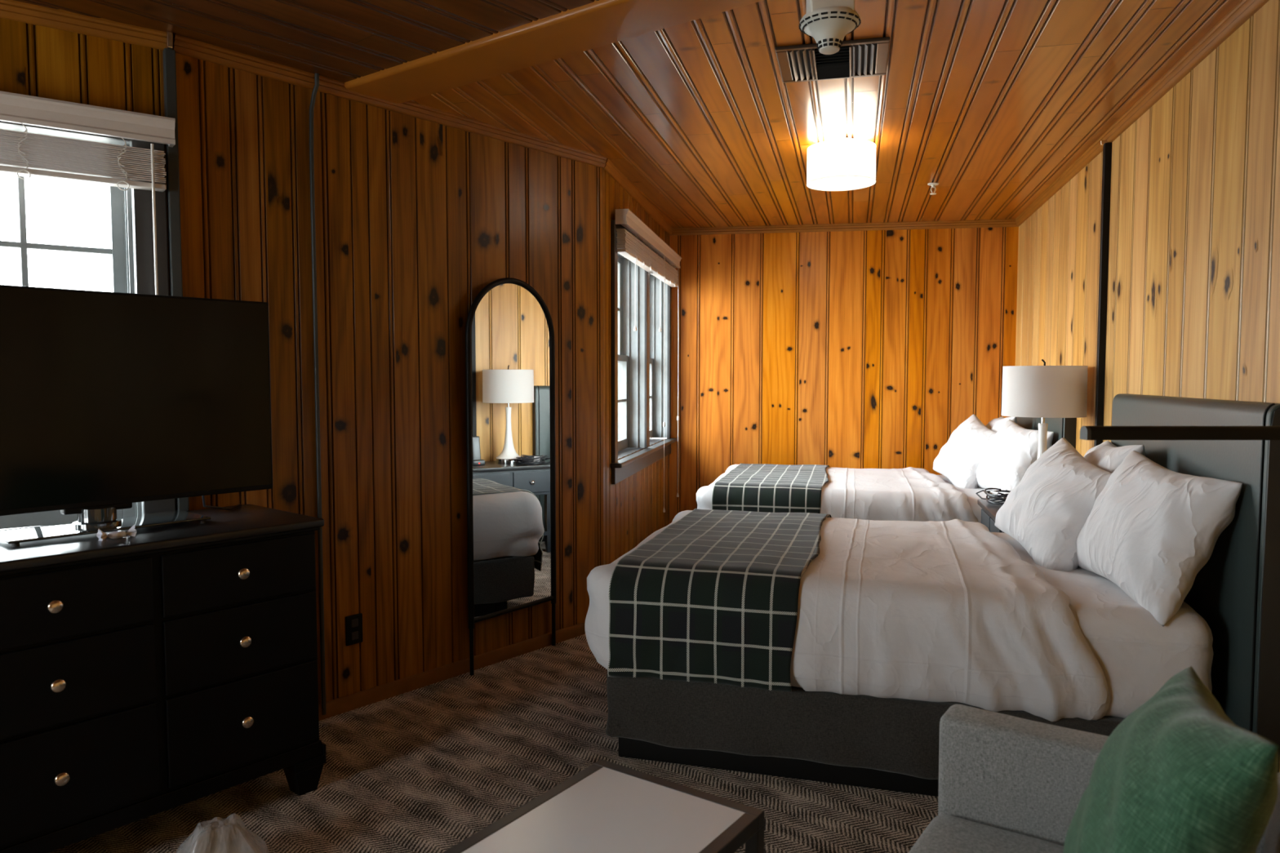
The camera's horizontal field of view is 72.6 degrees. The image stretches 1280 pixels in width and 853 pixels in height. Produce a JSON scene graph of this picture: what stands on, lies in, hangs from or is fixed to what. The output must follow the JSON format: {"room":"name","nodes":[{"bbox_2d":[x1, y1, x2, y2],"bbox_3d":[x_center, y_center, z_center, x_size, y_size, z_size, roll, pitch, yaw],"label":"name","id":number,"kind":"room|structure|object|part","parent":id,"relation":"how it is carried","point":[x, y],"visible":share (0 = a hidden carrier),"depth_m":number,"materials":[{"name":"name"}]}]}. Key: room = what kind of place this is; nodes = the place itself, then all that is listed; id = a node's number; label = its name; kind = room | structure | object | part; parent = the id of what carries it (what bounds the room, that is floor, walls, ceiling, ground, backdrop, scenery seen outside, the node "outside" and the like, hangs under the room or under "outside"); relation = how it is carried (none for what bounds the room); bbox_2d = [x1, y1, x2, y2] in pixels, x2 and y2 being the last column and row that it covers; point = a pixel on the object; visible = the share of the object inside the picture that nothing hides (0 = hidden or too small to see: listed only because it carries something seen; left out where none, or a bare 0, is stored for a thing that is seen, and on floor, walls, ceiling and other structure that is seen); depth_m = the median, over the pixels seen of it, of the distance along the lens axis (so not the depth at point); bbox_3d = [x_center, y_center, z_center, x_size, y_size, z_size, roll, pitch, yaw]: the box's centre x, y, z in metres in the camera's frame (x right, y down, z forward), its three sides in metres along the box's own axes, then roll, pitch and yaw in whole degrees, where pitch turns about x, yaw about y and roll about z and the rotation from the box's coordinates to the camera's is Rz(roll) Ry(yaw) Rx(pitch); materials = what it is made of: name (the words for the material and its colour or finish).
{"room":"hotel room","nodes":[
{"label":"hotel room","id":0,"kind":"room"},
{"bbox_2d":[0,17,177,514],"bbox_3d":[-2.888,-0.011,2.027,3.268,2.490,0.007,-2,4,-36],"label":"wall","id":1,"kind":"structure","parent":0,"point":[36,60],"depth_m":2.78,"materials":[{"name":"orange wood"}]},
{"bbox_2d":[0,0,173,49],"bbox_3d":[-2.881,-1.234,1.946,3.268,0.060,0.040,-2,4,-36],"label":"trim","id":2,"kind":"structure","parent":1,"relation":"attached to","point":[59,19],"depth_m":2.75,"materials":[{"name":"brown wood"}]},
{"bbox_2d":[0,120,175,530],"bbox_3d":[-2.819,-0.250,2.164,2.970,1.480,0.295,-2,4,-36],"label":"window","id":3,"kind":"structure","parent":1,"relation":"in","point":[131,251],"depth_m":2.90,"materials":[{"name":"grey paint"}]},
{"bbox_3d":[-2.819,0.381,2.200,2.970,0.026,0.295,-2,4,-36],"label":"sill","id":4,"kind":"part","parent":3,"relation":"part of","materials":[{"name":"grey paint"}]},
{"bbox_3d":[-2.114,-0.588,2.773,0.832,0.685,0.032,-2,4,-36],"label":"sash","id":5,"kind":"part","parent":3,"relation":"part of","materials":[{"name":"grey paint"}]},
{"bbox_3d":[-2.088,0.023,2.773,0.832,0.615,0.032,-2,4,-36],"label":"sash","id":6,"kind":"part","parent":3,"relation":"part of","materials":[{"name":"grey paint"}]},
{"bbox_2d":[0,90,175,294],"bbox_3d":[-2.739,-0.490,2.030,2.967,0.945,0.080,-2,4,-36],"label":"window blind","id":7,"kind":"object","parent":3,"relation":"attached to","point":[24,153],"visible":0.99,"depth_m":2.73,"materials":[{"name":"white wood"}]},
{"bbox_3d":[-1.866,-0.834,2.634,0.035,0.172,0.014,-2,4,-36],"label":"ladder cord","id":8,"kind":"part","parent":7,"relation":"part of","materials":[{"name":"white fabric"}]},
{"bbox_3d":[-2.746,-0.741,2.025,2.911,0.017,0.055,-2,4,-36],"label":"rail","id":9,"kind":"part","parent":7,"relation":"part of","materials":[{"name":"white wood"}]},
{"bbox_3d":[-1.657,-0.843,2.788,0.035,0.172,0.014,-2,4,-36],"label":"ladder cord","id":10,"kind":"part","parent":7,"relation":"part of","materials":[{"name":"white fabric"}]},
{"bbox_2d":[162,31,189,511],"bbox_3d":[-1.568,-0.096,2.968,0.034,2.430,0.054,-2,4,-36],"label":"conduit","id":11,"kind":"object","parent":1,"relation":"attached to","point":[168,53],"visible":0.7,"depth_m":2.92,"materials":[{"name":"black metal"}]},
{"bbox_2d":[175,53,603,704],"bbox_3d":[-0.886,-0.135,3.812,0.007,2.531,2.138,3,4,40],"label":"wall","id":12,"kind":"structure","parent":0,"point":[415,217],"depth_m":3.61,"materials":[{"name":"orange wood"}]},
{"bbox_2d":[309,73,325,715],"bbox_3d":[-1.233,-0.098,3.361,0.045,2.470,0.023,0,3,8],"label":"pipe","id":13,"kind":"object","parent":12,"relation":"attached to","point":[316,75],"visible":1,"depth_m":3.35,"materials":[{"name":"brown wood"}]},
{"bbox_2d":[345,613,362,645],"bbox_3d":[-1.159,0.824,3.532,0.013,0.120,0.075,3,4,40],"label":"wall outlet","id":14,"kind":"object","parent":12,"relation":"attached to","point":[353,624],"visible":1,"depth_m":3.52,"materials":[{"name":"plastic"}]},
{"bbox_2d":[351,618,358,627],"bbox_3d":[-1.157,0.797,3.528,0.007,0.032,0.031,3,4,40],"label":"socket","id":15,"kind":"object","parent":14,"relation":"attached to","point":[354,622],"depth_m":3.53,"materials":[{"name":"plastic"}]},
{"bbox_2d":[351,631,358,640],"bbox_3d":[-1.157,0.849,3.531,0.007,0.032,0.031,3,4,40],"label":"socket","id":16,"kind":"object","parent":14,"relation":"attached to","point":[354,634],"depth_m":3.53,"materials":[{"name":"plastic"}]},
{"bbox_2d":[172,34,606,168],"bbox_3d":[-0.877,-1.337,3.735,0.040,0.060,2.138,3,4,40],"label":"trim","id":17,"kind":"structure","parent":12,"relation":"attached to","point":[182,45],"depth_m":3.47,"materials":[{"name":"brown wood"}]},
{"bbox_2d":[318,622,585,720],"bbox_3d":[-0.883,1.104,3.880,0.024,0.070,2.138,3,4,40],"label":"baseboard","id":18,"kind":"structure","parent":12,"relation":"attached to","point":[366,697],"depth_m":3.86,"materials":[{"name":"brown wood"}]},
{"bbox_2d":[48,634,937,852],"bbox_3d":[-0.500,1.234,2.575,9.400,0.060,10.200,0,3,0],"label":"floor","id":19,"kind":"structure","parent":0,"point":[426,769],"depth_m":2.87,"materials":[{"name":"carpet"}]},
{"bbox_2d":[0,504,325,852],"bbox_3d":[-1.690,0.766,2.408,0.534,0.893,1.515,3,4,40],"label":"dresser","id":20,"kind":"object","parent":19,"relation":"on","point":[157,669],"visible":0.97,"depth_m":2.44,"materials":[{"name":"black paint"}]},
{"bbox_3d":[-1.498,0.460,2.228,0.032,0.037,0.037,3,4,40],"label":"knob","id":21,"kind":"part","parent":20,"relation":"part of","materials":[{"name":"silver metal"}]},
{"bbox_3d":[-1.498,0.665,2.240,0.032,0.037,0.037,3,4,40],"label":"knob","id":22,"kind":"part","parent":20,"relation":"part of","materials":[{"name":"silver metal"}]},
{"bbox_3d":[-1.498,0.911,2.254,0.032,0.037,0.037,3,4,40],"label":"knob","id":23,"kind":"part","parent":20,"relation":"part of","materials":[{"name":"silver metal"}]},
{"bbox_3d":[-1.508,0.462,2.253,0.016,0.176,0.460,3,4,40],"label":"drawer","id":24,"kind":"part","parent":20,"relation":"part of","materials":[{"name":"black paint"}]},
{"bbox_3d":[-1.508,0.667,2.264,0.016,0.212,0.460,3,4,40],"label":"drawer","id":25,"kind":"part","parent":20,"relation":"part of","materials":[{"name":"black paint"}]},
{"bbox_3d":[-1.508,0.913,2.279,0.016,0.256,0.460,3,4,40],"label":"drawer","id":26,"kind":"part","parent":20,"relation":"part of","materials":[{"name":"black paint"}]},
{"bbox_2d":[96,524,137,541],"bbox_3d":[-1.478,0.300,2.461,0.038,0.036,0.097,3,4,40],"label":"wrapped candy","id":27,"kind":"object","parent":20,"relation":"on","point":[101,535],"visible":1,"depth_m":2.45,"materials":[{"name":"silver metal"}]},
{"bbox_2d":[0,284,272,546],"bbox_3d":[-1.633,-0.043,2.576,0.278,0.705,1.055,3,4,40],"label":"television","id":28,"kind":"object","parent":20,"relation":"on","point":[110,402],"visible":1,"depth_m":2.59,"materials":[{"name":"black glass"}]},
{"bbox_3d":[-1.597,0.295,2.594,0.220,0.008,0.530,3,4,40],"label":"glass","id":29,"kind":"part","parent":28,"relation":"part of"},
{"bbox_3d":[-1.699,0.351,2.392,0.490,0.012,1.495,3,4,40],"label":"molding","id":30,"kind":"part","parent":20,"relation":"part of","materials":[{"name":"black paint"}]},
{"bbox_3d":[-1.695,1.072,2.433,0.485,0.050,1.499,3,4,40],"label":"plinth molding","id":31,"kind":"part","parent":20,"relation":"part of","materials":[{"name":"black paint"}]},
{"bbox_3d":[-1.194,0.440,2.622,0.016,0.176,0.460,3,4,40],"label":"drawer","id":32,"kind":"part","parent":20,"relation":"part of","materials":[{"name":"black paint"}]},
{"bbox_3d":[-1.194,0.646,2.634,0.016,0.212,0.460,3,4,40],"label":"drawer","id":33,"kind":"part","parent":20,"relation":"part of","materials":[{"name":"black paint"}]},
{"bbox_3d":[-1.194,0.891,2.648,0.016,0.256,0.460,3,4,40],"label":"drawer","id":34,"kind":"part","parent":20,"relation":"part of","materials":[{"name":"black paint"}]},
{"bbox_3d":[-1.184,0.439,2.597,0.032,0.037,0.037,3,4,40],"label":"knob","id":35,"kind":"part","parent":20,"relation":"part of","materials":[{"name":"silver metal"}]},
{"bbox_3d":[-1.184,0.644,2.609,0.032,0.037,0.037,3,4,40],"label":"knob","id":36,"kind":"part","parent":20,"relation":"part of","materials":[{"name":"silver metal"}]},
{"bbox_3d":[-1.184,0.890,2.623,0.032,0.037,0.037,3,4,40],"label":"knob","id":37,"kind":"part","parent":20,"relation":"part of","materials":[{"name":"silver metal"}]},
{"bbox_3d":[-1.100,1.131,2.844,0.104,0.116,0.104,3,4,40],"label":"leg","id":38,"kind":"part","parent":20,"relation":"part of","materials":[{"name":"black paint"}]},
{"bbox_2d":[465,277,556,675],"bbox_3d":[-0.597,0.211,4.109,0.027,1.808,0.570,2,4,37],"label":"arched mirror","id":39,"kind":"object","parent":19,"relation":"on","point":[510,338],"visible":1,"depth_m":4.08,"materials":[{"name":"black metal"}]},
{"bbox_3d":[-0.761,1.018,3.938,0.019,0.215,0.018,2,4,37],"label":"leg","id":40,"kind":"part","parent":39,"relation":"part of","materials":[{"name":"black metal"}]},
{"bbox_3d":[-0.597,0.868,4.146,0.022,0.021,0.544,2,4,37],"label":"rail","id":41,"kind":"part","parent":39,"relation":"part of","materials":[{"name":"black metal"}]},
{"bbox_3d":[-0.433,0.993,4.371,0.019,0.215,0.018,2,4,37],"label":"leg","id":42,"kind":"part","parent":39,"relation":"part of","materials":[{"name":"black metal"}]},
{"bbox_2d":[442,759,764,852],"bbox_3d":[-0.180,1.037,1.567,0.428,0.450,0.920,2,4,35],"label":"coffee table","id":43,"kind":"object","parent":19,"relation":"on","point":[606,806],"visible":1,"depth_m":1.77,"materials":[{"name":"white laminate"}]},
{"bbox_3d":[0.238,1.038,1.818,0.030,0.418,0.030,2,4,35],"label":"leg","id":44,"kind":"part","parent":43,"relation":"part of","materials":[{"name":"brown wood"}]},
{"bbox_2d":[605,532,1213,796],"bbox_3d":[0.973,0.824,3.453,1.904,0.658,1.428,1,3,16],"label":"bed","id":45,"kind":"object","parent":19,"relation":"on","point":[864,741],"visible":0.16,"depth_m":2.84,"materials":[{"name":"grey fabric"}]},
{"bbox_2d":[584,510,1110,721],"bbox_3d":[0.787,0.648,3.501,1.689,0.406,1.483,1,3,16],"label":"duvet","id":46,"kind":"object","parent":45,"relation":"on","point":[931,611],"visible":0.59,"depth_m":2.77,"materials":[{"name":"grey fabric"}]},
{"bbox_2d":[607,508,831,692],"bbox_3d":[0.420,0.684,3.603,0.671,0.495,1.519,1,3,16],"label":"throw blanket","id":47,"kind":"object","parent":46,"relation":"on","point":[713,597],"visible":0.95,"depth_m":2.95,"materials":[{"name":"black fabric"}]},
{"bbox_2d":[994,437,1111,571],"bbox_3d":[1.637,0.315,3.406,0.323,0.506,0.736,0,3,7],"label":"bed pillow","id":48,"kind":"object","parent":45,"relation":"on","point":[1046,512],"visible":0.79,"depth_m":3.27,"materials":[{"name":"grey fabric"}]},
{"bbox_3d":[0.970,0.671,3.447,1.891,0.353,1.387,1,3,16],"label":"mattress","id":49,"kind":"part","parent":45,"relation":"part of","materials":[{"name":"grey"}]},
{"bbox_2d":[1083,440,1145,473],"bbox_3d":[1.872,0.282,3.539,0.281,0.472,0.718,1,4,22],"label":"bed pillow","id":50,"kind":"object","parent":45,"relation":"on","point":[1106,455],"visible":0.16,"depth_m":3.32,"materials":[{"name":"grey fabric"}]},
{"bbox_2d":[1075,449,1242,626],"bbox_3d":[1.663,0.337,2.863,0.288,0.466,0.707,0,3,7],"label":"bed pillow","id":51,"kind":"object","parent":45,"relation":"on","point":[1152,527],"visible":0.97,"depth_m":2.65,"materials":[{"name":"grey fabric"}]},
{"bbox_2d":[937,475,1002,523],"bbox_3d":[1.489,0.694,5.719,1.904,0.658,1.428,1,3,14],"label":"bed","id":52,"kind":"object","parent":19,"relation":"on","point":[972,499],"visible":0.02,"depth_m":5.09,"materials":[{"name":"grey fabric"}]},
{"bbox_2d":[696,464,978,522],"bbox_3d":[1.301,0.518,5.760,1.689,0.406,1.483,1,3,14],"label":"duvet","id":53,"kind":"object","parent":52,"relation":"on","point":[909,493],"visible":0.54,"depth_m":5.05,"materials":[{"name":"grey fabric"}]},
{"bbox_2d":[711,463,829,513],"bbox_3d":[0.930,0.555,5.847,0.671,0.495,1.519,1,3,14],"label":"throw blanket","id":54,"kind":"object","parent":53,"relation":"on","point":[751,487],"visible":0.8,"depth_m":5.20,"materials":[{"name":"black fabric"}]},
{"bbox_2d":[933,413,996,488],"bbox_3d":[2.152,0.183,5.698,0.323,0.506,0.736,0,3,5],"label":"bed pillow","id":55,"kind":"object","parent":52,"relation":"on","point":[958,460],"visible":0.71,"depth_m":5.56,"materials":[{"name":"grey fabric"}]},
{"bbox_2d":[985,416,1017,431],"bbox_3d":[2.378,0.150,5.843,0.294,0.472,0.690,1,3,10],"label":"bed pillow","id":56,"kind":"object","parent":52,"relation":"on","point":[994,424],"visible":0.13,"depth_m":5.61,"materials":[{"name":"grey fabric"}]},
{"bbox_2d":[976,419,1053,497],"bbox_3d":[2.200,0.205,5.157,0.288,0.466,0.708,0,3,5],"label":"bed pillow","id":57,"kind":"object","parent":52,"relation":"on","point":[1013,448],"visible":0.78,"depth_m":5.00,"materials":[{"name":"grey fabric"}]},
{"bbox_2d":[977,499,1004,533],"bbox_3d":[1.995,0.759,4.386,0.511,0.680,0.700,1,3,14],"label":"nightstand","id":58,"kind":"object","parent":19,"relation":"on","point":[988,511],"visible":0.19,"depth_m":4.46,"materials":[{"name":"black paint"}]},
{"bbox_3d":[1.822,0.534,4.579,0.016,0.163,0.293,1,3,14],"label":"drawer","id":59,"kind":"part","parent":58,"relation":"part of","materials":[{"name":"grey paint"}]},
{"bbox_2d":[975,488,1010,505],"bbox_3d":[1.910,0.371,4.599,0.229,0.067,0.263,1,3,14],"label":"coiled cable","id":60,"kind":"object","parent":58,"relation":"on","point":[991,495],"visible":0.45,"depth_m":4.59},
{"bbox_3d":[1.746,0.552,4.272,0.016,0.163,0.293,1,3,14],"label":"drawer","id":61,"kind":"part","parent":58,"relation":"part of","materials":[{"name":"grey paint"}]},
{"bbox_2d":[1001,359,1088,459],"bbox_3d":[2.039,0.038,4.409,0.392,0.758,0.392,0,3,0],"label":"table lamp","id":62,"kind":"object","parent":58,"relation":"on","point":[1042,392],"visible":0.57,"depth_m":4.24,"materials":[{"name":"white fabric"}]},
{"bbox_3d":[2.039,0.179,4.418,0.198,0.393,0.198,0,3,0],"label":"stem","id":63,"kind":"part","parent":62,"relation":"part of","materials":[{"name":"white ceramic"}]},
{"bbox_3d":[2.039,-0.179,4.397,0.392,0.252,0.392,0,3,0],"label":"lamp shade","id":64,"kind":"part","parent":62,"relation":"part of","materials":[{"name":"fabric"}]},
{"bbox_2d":[1016,417,1076,448],"bbox_3d":[2.476,0.403,5.386,0.082,1.278,1.481,1,3,14],"label":"headboard","id":65,"kind":"object","parent":19,"relation":"on","point":[1065,428],"visible":0.02,"depth_m":4.81,"materials":[{"name":"grey fabric"}]},
{"bbox_3d":[2.479,0.366,5.383,0.076,1.192,1.481,1,3,14],"label":"panel","id":66,"kind":"part","parent":65,"relation":"part of","materials":[{"name":"grey fabric"}]},
{"bbox_2d":[908,704,1279,852],"bbox_3d":[0.752,0.920,1.409,0.738,0.702,0.874,2,4,35],"label":"armchair","id":67,"kind":"object","parent":19,"relation":"on","point":[1007,784],"visible":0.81,"depth_m":1.78,"materials":[{"name":"grey fabric"}]},
{"bbox_2d":[908,814,1063,852],"bbox_3d":[0.681,0.906,1.459,0.563,0.157,0.655,2,4,35],"label":"seat cushion","id":68,"kind":"object","parent":67,"relation":"on","point":[945,833],"depth_m":1.75,"materials":[{"name":"grey fabric"}]},
{"bbox_2d":[1062,666,1279,852],"bbox_3d":[0.796,0.618,1.340,0.249,0.454,0.489,1,3,20],"label":"cushion","id":69,"kind":"object","parent":67,"relation":"on","point":[1176,775],"visible":1,"depth_m":1.21,"materials":[{"name":"green fabric"}]},
{"bbox_3d":[0.983,0.860,1.247,0.178,0.562,0.656,2,4,35],"label":"backrest","id":70,"kind":"part","parent":67,"relation":"part of","materials":[{"name":"grey fabric"}]},
{"bbox_2d":[1111,393,1279,773],"bbox_3d":[1.919,0.534,3.107,0.083,1.278,1.481,1,3,14],"label":"headboard","id":71,"kind":"object","parent":19,"relation":"on","point":[1237,592],"visible":0.45,"depth_m":2.53,"materials":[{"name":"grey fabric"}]},
{"bbox_3d":[1.922,0.497,3.104,0.076,1.192,1.481,1,3,14],"label":"panel","id":72,"kind":"part","parent":71,"relation":"part of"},
{"bbox_2d":[13,0,1240,228],"bbox_3d":[-0.856,-1.300,2.678,7.700,0.009,14.164,1,3,14],"label":"ceiling","id":73,"kind":"structure","parent":0,"point":[989,102],"depth_m":3.43,"materials":[{"name":"brown wood"}]},
{"bbox_2d":[344,0,763,103],"bbox_3d":[0.247,-1.286,2.528,3.554,0.042,0.250,2,4,36],"label":"ceiling beam","id":74,"kind":"structure","parent":73,"relation":"attached to","point":[597,24],"depth_m":2.94,"materials":[{"name":"brown wood"}]},
{"bbox_2d":[798,0,861,54],"bbox_3d":[0.552,-1.190,2.536,0.177,0.194,0.177,0,3,4],"label":"smoke detector","id":75,"kind":"object","parent":73,"relation":"attached to","point":[827,21],"visible":1,"depth_m":2.49,"materials":[{"name":"white plastic"}]},
{"bbox_2d":[774,36,889,83],"bbox_3d":[0.695,-1.314,3.140,0.384,0.017,0.356,1,3,14],"label":"ceiling vent","id":76,"kind":"object","parent":73,"relation":"in","point":[867,57],"visible":0.96,"depth_m":3.12,"materials":[{"name":"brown metal"}]},
{"bbox_2d":[806,137,875,191],"bbox_3d":[0.978,-1.283,4.233,0.329,0.204,0.329,0,3,0],"label":"ceiling light","id":77,"kind":"object","parent":73,"relation":"attached to","point":[843,163],"visible":1,"depth_m":4.11,"materials":[{"name":"fabric"}]},
{"bbox_2d":[807,176,874,189],"bbox_3d":[0.978,-1.189,4.239,0.318,0.003,0.318,0,3,0],"label":"diffuser","id":78,"kind":"object","parent":77,"relation":"attached to","point":[813,182],"depth_m":4.23,"materials":[{"name":"white glass"}]},
{"bbox_2d":[927,182,939,195],"bbox_3d":[1.739,-1.408,5.163,0.068,0.061,0.068,0,3,0],"label":"sprinkler head","id":79,"kind":"object","parent":73,"relation":"attached to","point":[932,184],"visible":1,"depth_m":5.16},
{"bbox_2d":[602,168,670,564],"bbox_3d":[0.016,-0.224,5.721,0.007,2.490,2.230,1,3,11],"label":"wall","id":80,"kind":"structure","parent":0,"point":[633,506],"depth_m":5.06,"materials":[{"name":"orange wood"}]},
{"bbox_2d":[603,158,673,235],"bbox_3d":[0.028,-1.447,5.648,0.040,0.060,2.230,1,3,11],"label":"trim","id":81,"kind":"structure","parent":80,"relation":"attached to","point":[609,167],"depth_m":5.31,"materials":[{"name":"brown wood"}]},
{"bbox_2d":[610,219,677,484],"bbox_3d":[-0.050,-0.461,5.788,0.295,1.455,2.045,1,3,11],"label":"window","id":82,"kind":"structure","parent":80,"relation":"in","point":[641,372],"depth_m":5.77,"materials":[{"name":"grey paint"}]},
{"bbox_3d":[-0.224,-0.746,5.329,0.032,0.682,0.892,1,3,11],"label":"sash","id":83,"kind":"part","parent":82,"relation":"part of","materials":[{"name":"grey paint"}]},
{"bbox_3d":[-0.180,-0.139,5.355,0.032,0.612,0.892,1,3,11],"label":"sash","id":84,"kind":"part","parent":82,"relation":"part of","materials":[{"name":"grey paint"}]},
{"bbox_3d":[-0.050,0.158,5.824,0.295,0.026,2.045,1,3,11],"label":"sill","id":85,"kind":"part","parent":82,"relation":"part of","materials":[{"name":"grey paint"}]},
{"bbox_2d":[615,208,681,512],"bbox_3d":[0.092,-0.313,5.774,0.080,1.862,1.985,1,3,11],"label":"window blind","id":86,"kind":"object","parent":82,"relation":"attached to","point":[629,246],"visible":1,"depth_m":5.43,"materials":[{"name":"white wood"}]},
{"bbox_3d":[-0.028,-0.855,5.187,0.003,0.512,0.003,1,3,11],"label":"tilt cord","id":87,"kind":"part","parent":86,"relation":"part of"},
{"bbox_3d":[-0.021,-1.043,5.053,0.014,0.172,0.035,1,3,11],"label":"ladder cord","id":88,"kind":"part","parent":86,"relation":"part of","materials":[{"name":"white fabric"}]},
{"bbox_3d":[0.080,-1.024,5.736,0.055,0.017,1.929,1,3,11],"label":"rail","id":89,"kind":"part","parent":86,"relation":"part of","materials":[{"name":"white wood"}]},
{"bbox_3d":[0.079,-1.202,5.726,0.040,0.042,1.945,1,3,11],"label":"head rail","id":90,"kind":"part","parent":86,"relation":"part of","materials":[{"name":"white wood"}]},
{"bbox_3d":[0.169,-0.303,6.038,0.015,1.752,0.016,1,3,11],"label":"pull cord","id":91,"kind":"part","parent":86,"relation":"part of","materials":[{"name":"white fabric"}]},
{"bbox_3d":[0.291,-0.349,6.664,0.015,1.732,0.016,1,3,11],"label":"pull cord","id":92,"kind":"part","parent":86,"relation":"part of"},
{"bbox_3d":[0.005,-0.193,6.303,0.032,0.612,0.827,1,3,11],"label":"sash","id":93,"kind":"part","parent":82,"relation":"part of","materials":[{"name":"grey paint"}]},
{"bbox_2d":[669,226,1018,524],"bbox_3d":[1.496,-0.275,6.617,2.559,2.490,0.007,1,3,9],"label":"wall","id":94,"kind":"structure","parent":0,"point":[866,348],"depth_m":6.60,"materials":[{"name":"brown wood"}]},
{"bbox_2d":[671,218,1018,235],"bbox_3d":[1.494,-1.498,6.534,2.559,0.060,0.040,1,3,9],"label":"trim","id":95,"kind":"structure","parent":94,"relation":"attached to","point":[990,223],"depth_m":6.51,"materials":[{"name":"brown wood"}]},
{"bbox_2d":[1015,0,1279,773],"bbox_3d":[2.028,-0.091,3.410,0.007,2.490,6.197,1,3,14],"label":"wall","id":96,"kind":"structure","parent":0,"point":[1193,295],"depth_m":3.20,"materials":[{"name":"brown wood"}]},
{"bbox_2d":[1093,140,1111,446],"bbox_3d":[2.184,-0.146,4.149,0.048,2.395,0.033,1,3,14],"label":"conduit","id":97,"kind":"object","parent":96,"relation":"attached to","point":[1107,147],"visible":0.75,"depth_m":4.11,"materials":[{"name":"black metal"}]},
{"bbox_2d":[1015,0,1269,226],"bbox_3d":[2.016,-1.314,3.342,0.040,0.060,6.197,1,3,14],"label":"trim","id":98,"kind":"structure","parent":96,"relation":"attached to","point":[1243,10],"depth_m":3.35,"materials":[{"name":"brown wood"}]},
{"bbox_2d":[1080,426,1279,439],"bbox_3d":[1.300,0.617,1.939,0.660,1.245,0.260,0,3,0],"label":"rail","id":99,"kind":"object","parent":96,"relation":"attached to","point":[1086,433],"visible":1,"depth_m":1.89,"materials":[{"name":"grey paint"}]}
]}

